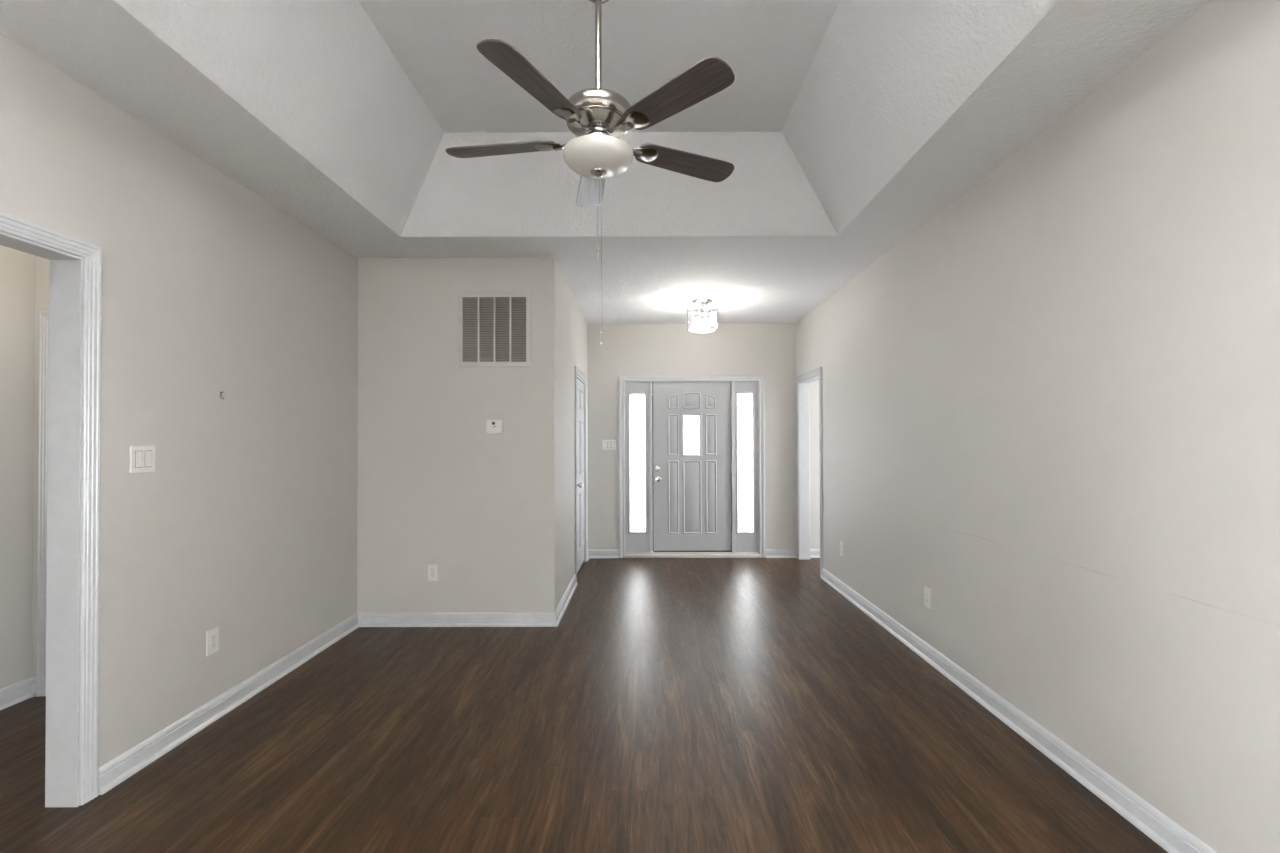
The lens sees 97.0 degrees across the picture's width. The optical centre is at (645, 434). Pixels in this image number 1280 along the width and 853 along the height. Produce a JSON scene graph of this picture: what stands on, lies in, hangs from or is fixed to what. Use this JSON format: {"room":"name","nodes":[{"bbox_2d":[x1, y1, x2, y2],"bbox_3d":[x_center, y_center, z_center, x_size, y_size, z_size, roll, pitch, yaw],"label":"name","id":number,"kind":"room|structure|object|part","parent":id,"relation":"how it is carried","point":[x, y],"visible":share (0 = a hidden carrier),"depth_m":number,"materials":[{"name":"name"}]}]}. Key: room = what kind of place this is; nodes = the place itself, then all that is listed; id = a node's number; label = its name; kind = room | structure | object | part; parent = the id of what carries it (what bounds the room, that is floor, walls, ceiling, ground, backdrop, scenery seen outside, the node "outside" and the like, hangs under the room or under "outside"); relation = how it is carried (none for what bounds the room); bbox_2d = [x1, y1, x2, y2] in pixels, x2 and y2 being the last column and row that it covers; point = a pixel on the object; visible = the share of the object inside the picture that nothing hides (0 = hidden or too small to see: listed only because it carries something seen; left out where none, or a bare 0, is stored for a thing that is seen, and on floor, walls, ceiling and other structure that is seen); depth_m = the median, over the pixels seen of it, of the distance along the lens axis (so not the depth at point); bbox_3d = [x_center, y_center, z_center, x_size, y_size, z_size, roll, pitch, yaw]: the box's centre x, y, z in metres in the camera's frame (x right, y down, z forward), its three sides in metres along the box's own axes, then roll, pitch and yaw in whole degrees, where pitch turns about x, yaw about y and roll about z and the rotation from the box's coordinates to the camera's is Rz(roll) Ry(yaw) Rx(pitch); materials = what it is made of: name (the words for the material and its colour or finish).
{"room":"empty living room","nodes":[
{"label":"empty living room","id":0,"kind":"room"},
{"bbox_2d":[0,245,34,688],"bbox_3d":[-3.384,0.028,1.145,0.100,2.740,4.085,0,-1,0],"label":"wall","id":1,"kind":"structure","parent":0,"point":[17,268],"depth_m":3.00,"materials":[{"name":"beige paint"}]},
{"bbox_2d":[0,677,34,709],"bbox_3d":[-3.313,1.349,1.132,0.034,0.098,3.885,0,-1,0],"label":"baseboard","id":2,"kind":"structure","parent":1,"relation":"attached to","point":[18,692],"depth_m":2.99,"materials":[{"name":"white paint"}]},
{"bbox_2d":[32,256,48,676],"bbox_3d":[-2.796,0.046,3.145,1.073,2.740,0.116,0,-1,0],"label":"wall","id":3,"kind":"structure","parent":0,"point":[41,264],"depth_m":3.09,"materials":[{"name":"beige paint"}]},
{"bbox_2d":[35,311,48,696],"bbox_3d":[-2.851,0.374,3.133,0.888,2.084,0.134,0,-1,0],"label":"trim","id":4,"kind":"structure","parent":3,"relation":"attached to","point":[43,316],"depth_m":3.07,"materials":[{"name":"white paint"}]},
{"bbox_2d":[0,32,357,766],"bbox_3d":[-2.203,0.026,1.314,0.116,2.740,10.624,0,-1,0],"label":"wall","id":5,"kind":"structure","parent":0,"point":[244,524],"depth_m":2.71,"materials":[{"name":"beige paint"}]},
{"bbox_2d":[0,212,101,806],"bbox_3d":[-2.194,0.330,1.549,0.136,2.137,1.328,0,-1,0],"label":"trim","id":6,"kind":"structure","parent":5,"relation":"attached to","point":[75,283],"depth_m":2.15,"materials":[{"name":"white paint"}]},
{"bbox_2d":[129,445,154,472],"bbox_3d":[-2.137,0.106,2.415,0.012,0.114,0.118,0,-1,0],"label":"light switch","id":7,"kind":"object","parent":5,"relation":"attached to","point":[142,458],"visible":1,"depth_m":2.41,"materials":[{"name":"white plastic"}]},
{"bbox_2d":[206,627,218,655],"bbox_3d":[-2.136,1.024,2.800,0.009,0.122,0.075,0,-1,0],"label":"wall outlet","id":8,"kind":"object","parent":5,"relation":"attached to","point":[212,636],"visible":1,"depth_m":2.79,"materials":[{"name":"white plastic"}]},
{"bbox_2d":[98,574,576,794],"bbox_3d":[-1.578,1.372,3.945,1.215,0.098,3.461,-1,-1,37],"label":"baseboard","id":9,"kind":"structure","parent":5,"relation":"attached to","point":[122,767],"depth_m":3.35,"materials":[{"name":"white paint"}]},
{"bbox_2d":[357,258,556,612],"bbox_3d":[-1.409,0.053,4.279,1.466,2.740,0.116,0,-1,0],"label":"wall","id":10,"kind":"structure","parent":0,"point":[434,487],"depth_m":4.22,"materials":[{"name":"beige paint"}]},
{"bbox_2d":[428,564,437,580],"bbox_3d":[-1.577,1.028,4.207,0.075,0.122,0.009,0,-1,0],"label":"wall outlet","id":11,"kind":"object","parent":10,"relation":"attached to","point":[432,568],"visible":1,"depth_m":4.21,"materials":[{"name":"white plastic"}]},
{"bbox_2d":[458,292,530,366],"bbox_3d":[-1.122,-0.779,4.223,0.548,0.558,0.012,0,-1,0],"label":"air vent","id":12,"kind":"object","parent":10,"relation":"in","point":[494,328],"visible":1,"depth_m":4.22,"materials":[{"name":"metal"}]},
{"bbox_2d":[486,420,502,433],"bbox_3d":[-1.118,-0.054,4.205,0.118,0.104,0.034,0,-1,0],"label":"thermostat","id":13,"kind":"object","parent":10,"relation":"attached to","point":[492,426],"visible":1,"depth_m":4.20,"materials":[{"name":"white plastic"}]},
{"bbox_2d":[557,264,586,606],"bbox_3d":[-0.733,0.063,5.480,0.116,2.740,2.288,0,-1,0],"label":"wall","id":14,"kind":"structure","parent":0,"point":[571,323],"depth_m":4.83,"materials":[{"name":"beige paint"}]},
{"bbox_2d":[577,379,583,572],"bbox_3d":[-0.671,0.422,5.943,0.103,1.972,0.879,0,-1,0],"label":"door","id":15,"kind":"structure","parent":14,"relation":"in","point":[580,386],"depth_m":6.00,"materials":[{"name":"white paint"}]},
{"bbox_2d":[575,366,587,581],"bbox_3d":[-0.723,0.395,5.944,0.134,2.086,1.045,0,-1,0],"label":"trim","id":16,"kind":"structure","parent":14,"relation":"attached to","point":[579,375],"depth_m":6.38,"materials":[{"name":"white paint"}]},
{"bbox_2d":[0,558,1167,852],"bbox_3d":[0.637,1.449,1.295,8.135,0.120,10.860,0,-1,0],"label":"floor","id":17,"kind":"structure","parent":0,"point":[672,705],"depth_m":2.52,"materials":[{"name":"brown wood"}]},
{"bbox_2d":[0,0,1210,323],"bbox_3d":[-0.195,-1.654,1.336,4.140,0.610,10.840,0,-1,0],"label":"ceiling","id":18,"kind":"structure","parent":0,"point":[844,127],"depth_m":2.78,"materials":[{"name":"white paint"}]},
{"bbox_2d":[446,0,734,345],"bbox_3d":[-0.217,-1.099,2.338,1.242,1.480,1.244,0,-1,0],"label":"ceiling fan","id":19,"kind":"object","parent":18,"relation":"hanging from","point":[598,117],"visible":1,"depth_m":2.20,"materials":[{"name":"brown wood"}]},
{"bbox_3d":[-0.601,-1.195,2.377,0.477,0.007,0.138,0,11,9],"label":"blade","id":20,"kind":"part","parent":19,"relation":"part of","materials":[{"name":"brown wood"}]},
{"bbox_3d":[-0.378,-1.200,1.942,0.138,0.007,0.477,13,5,26],"label":"blade","id":21,"kind":"part","parent":19,"relation":"part of","materials":[{"name":"brown wood"}]},
{"bbox_3d":[-0.256,-1.193,2.724,0.138,0.007,0.477,-12,1,-9],"label":"blade","id":22,"kind":"part","parent":19,"relation":"part of","materials":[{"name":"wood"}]},
{"bbox_3d":[-0.193,-0.888,2.314,0.010,0.340,0.010,0,-1,0],"label":"pull chain","id":23,"kind":"part","parent":19,"relation":"part of","materials":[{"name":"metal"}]},
{"bbox_3d":[-0.190,-1.111,2.312,0.286,0.075,0.286,0,-1,0],"label":"lamp shade","id":24,"kind":"part","parent":19,"relation":"part of","materials":[{"name":"white glass"}]},
{"bbox_3d":[-0.179,-0.712,2.306,0.010,0.706,0.010,0,-1,0],"label":"pull chain","id":25,"kind":"part","parent":19,"relation":"part of","materials":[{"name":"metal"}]},
{"bbox_3d":[0.105,-1.200,2.019,0.477,0.007,0.138,-1,-13,45],"label":"blade","id":26,"kind":"part","parent":19,"relation":"part of","materials":[{"name":"brown wood"}]},
{"bbox_3d":[0.180,-1.196,2.503,0.477,0.007,0.138,0,-13,-27],"label":"blade","id":27,"kind":"part","parent":19,"relation":"part of","materials":[{"name":"brown wood"}]},
{"bbox_2d":[687,297,717,332],"bbox_3d":[0.558,-1.151,5.531,0.302,0.318,0.302,0,-1,0],"label":"ceiling light","id":28,"kind":"object","parent":18,"relation":"attached to","point":[702,300],"visible":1,"depth_m":5.52,"materials":[{"name":"white glass"}]},
{"bbox_3d":[0.503,-1.083,5.507,0.058,0.090,0.058,0,-1,0],"label":"bulb","id":29,"kind":"part","parent":28,"relation":"part of","materials":[{"name":"white glass"}]},
{"bbox_3d":[0.559,-1.152,5.514,0.137,0.284,0.121,0,-1,0],"label":"stem","id":30,"kind":"part","parent":28,"relation":"part of","materials":[{"name":"silver metal"}]},
{"bbox_3d":[0.558,-1.211,5.532,0.164,0.010,0.164,0,-1,0],"label":"socket plate","id":31,"kind":"part","parent":28,"relation":"part of","materials":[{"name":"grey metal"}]},
{"bbox_3d":[0.558,-1.107,5.531,0.276,0.174,0.276,0,-1,0],"label":"lamp shade","id":32,"kind":"part","parent":28,"relation":"part of","materials":[{"name":"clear glass"}]},
{"bbox_2d":[689,328,715,332],"bbox_3d":[0.558,-1.003,5.530,0.260,0.022,0.260,0,-1,0],"label":"diffuser","id":33,"kind":"object","parent":28,"relation":"attached to","point":[695,330],"depth_m":5.47,"materials":[{"name":"white glass"}]},
{"bbox_3d":[0.613,-1.083,5.554,0.058,0.090,0.058,0,-1,0],"label":"bulb","id":34,"kind":"part","parent":28,"relation":"part of","materials":[{"name":"white glass"}]},
{"bbox_2d":[587,323,819,549],"bbox_3d":[0.639,0.071,6.681,8.135,2.740,0.116,0,-1,0],"label":"wall","id":35,"kind":"structure","parent":0,"point":[768,350],"depth_m":6.63,"materials":[{"name":"beige paint"}]},
{"bbox_2d":[588,549,618,560],"bbox_3d":[-0.488,1.394,6.536,0.364,0.098,0.151,0,-1,0],"label":"baseboard","id":36,"kind":"structure","parent":35,"relation":"attached to","point":[605,553],"depth_m":6.60,"materials":[{"name":"white paint"}]},
{"bbox_2d":[602,440,615,449],"bbox_3d":[-0.422,0.126,6.614,0.163,0.114,0.020,0,-1,0],"label":"light switch","id":37,"kind":"object","parent":35,"relation":"attached to","point":[606,444],"visible":1,"depth_m":6.62,"materials":[{"name":"white plastic"}]},
{"bbox_2d":[625,381,649,552],"bbox_3d":[-0.089,0.378,6.654,0.285,2.015,0.053,0,-1,0],"label":"window","id":38,"kind":"structure","parent":35,"relation":"in","point":[637,483],"depth_m":6.64,"materials":[{"name":"white glass"}]},
{"bbox_3d":[-0.087,0.338,6.653,0.180,1.615,0.008,0,-1,0],"label":"pane","id":39,"kind":"part","parent":38,"relation":"part of","materials":[{"name":"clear glass"}]},
{"bbox_3d":[-0.087,0.337,6.639,0.224,1.659,0.023,0,-1,0],"label":"frame","id":40,"kind":"part","parent":38,"relation":"part of","materials":[{"name":"white paint"}]},
{"bbox_2d":[619,376,764,557],"bbox_3d":[0.546,0.380,6.612,1.696,2.122,0.016,0,-1,0],"label":"trim","id":41,"kind":"structure","parent":35,"relation":"attached to","point":[622,379],"depth_m":6.61,"materials":[{"name":"white paint"}]},
{"bbox_2d":[624,381,759,553],"bbox_3d":[0.546,0.399,6.680,1.588,2.085,0.112,0,-1,0],"label":"trim","id":42,"kind":"structure","parent":35,"relation":"attached to","point":[733,528],"depth_m":6.63,"materials":[{"name":"white paint"}]},
{"bbox_2d":[653,381,731,550],"bbox_3d":[0.558,0.371,6.636,0.922,1.985,0.112,0,-1,0],"label":"door","id":43,"kind":"structure","parent":35,"relation":"in","point":[692,466],"depth_m":6.65,"materials":[{"name":"white paint"}]},
{"bbox_2d":[624,552,760,557],"bbox_3d":[0.549,1.413,6.657,1.588,0.056,0.138,0,-1,0],"label":"trim","id":44,"kind":"structure","parent":35,"relation":"attached to","point":[639,554],"depth_m":6.59,"materials":[{"name":"wood"}]},
{"bbox_2d":[735,381,758,551],"bbox_3d":[1.188,0.374,6.653,0.272,2.015,0.053,0,-1,0],"label":"window","id":45,"kind":"structure","parent":35,"relation":"in","point":[746,392],"depth_m":6.64,"materials":[{"name":"white glass"}]},
{"bbox_3d":[1.176,0.335,6.652,0.180,1.617,0.008,0,-1,0],"label":"pane","id":46,"kind":"part","parent":45,"relation":"part of","materials":[{"name":"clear glass"}]},
{"bbox_3d":[1.176,0.335,6.638,0.224,1.661,0.023,0,-1,0],"label":"frame","id":47,"kind":"part","parent":45,"relation":"part of","materials":[{"name":"white paint"}]},
{"bbox_2d":[765,549,796,557],"bbox_3d":[1.587,1.389,6.591,0.370,0.098,0.037,0,-1,0],"label":"baseboard","id":48,"kind":"structure","parent":35,"relation":"attached to","point":[769,553],"depth_m":6.60,"materials":[{"name":"white paint"}]},
{"bbox_2d":[796,0,1279,852],"bbox_3d":[1.821,0.016,1.310,0.116,2.740,10.624,0,-1,0],"label":"wall","id":49,"kind":"structure","parent":0,"point":[1051,408],"depth_m":2.18,"materials":[{"name":"beige paint"}]},
{"bbox_2d":[796,367,822,576],"bbox_3d":[1.819,0.383,6.112,0.136,2.099,0.934,0,-1,0],"label":"trim","id":50,"kind":"structure","parent":49,"relation":"attached to","point":[802,387],"depth_m":6.50,"materials":[{"name":"white paint"}]},
{"bbox_2d":[809,391,809,471],"bbox_3d":[1.893,0.383,6.112,0.018,2.099,0.934,0,-1,0],"label":"trim","id":51,"kind":"structure","parent":49,"relation":"attached to","point":[809,391],"depth_m":6.52,"materials":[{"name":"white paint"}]},
{"bbox_2d":[840,542,843,556],"bbox_3d":[1.765,1.032,5.088,0.009,0.122,0.075,0,-1,0],"label":"wall outlet","id":52,"kind":"object","parent":49,"relation":"attached to","point":[841,543],"visible":1,"depth_m":5.08,"materials":[{"name":"white plastic"}]},
{"bbox_2d":[924,587,930,608],"bbox_3d":[1.763,1.022,3.538,0.009,0.122,0.075,0,-1,0],"label":"wall outlet","id":53,"kind":"object","parent":49,"relation":"attached to","point":[927,592],"visible":1,"depth_m":3.53,"materials":[{"name":"white plastic"}]},
{"bbox_2d":[821,568,1216,852],"bbox_3d":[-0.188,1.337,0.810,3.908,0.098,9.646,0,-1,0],"label":"baseboard","id":54,"kind":"structure","parent":49,"relation":"attached to","point":[1157,826],"depth_m":2.44,"materials":[{"name":"white paint"}]},
{"bbox_3d":[3.284,0.049,5.109,2.802,2.740,3.024,0,-1,0],"label":"wall","id":55,"kind":"structure","parent":0,"visible":0},
{"bbox_2d":[810,549,819,557],"bbox_3d":[3.239,1.385,6.594,2.702,0.098,0.027,0,-1,0],"label":"baseboard","id":56,"kind":"structure","parent":55,"relation":"attached to","point":[814,553],"depth_m":6.60,"materials":[{"name":"white paint"}]}
]}

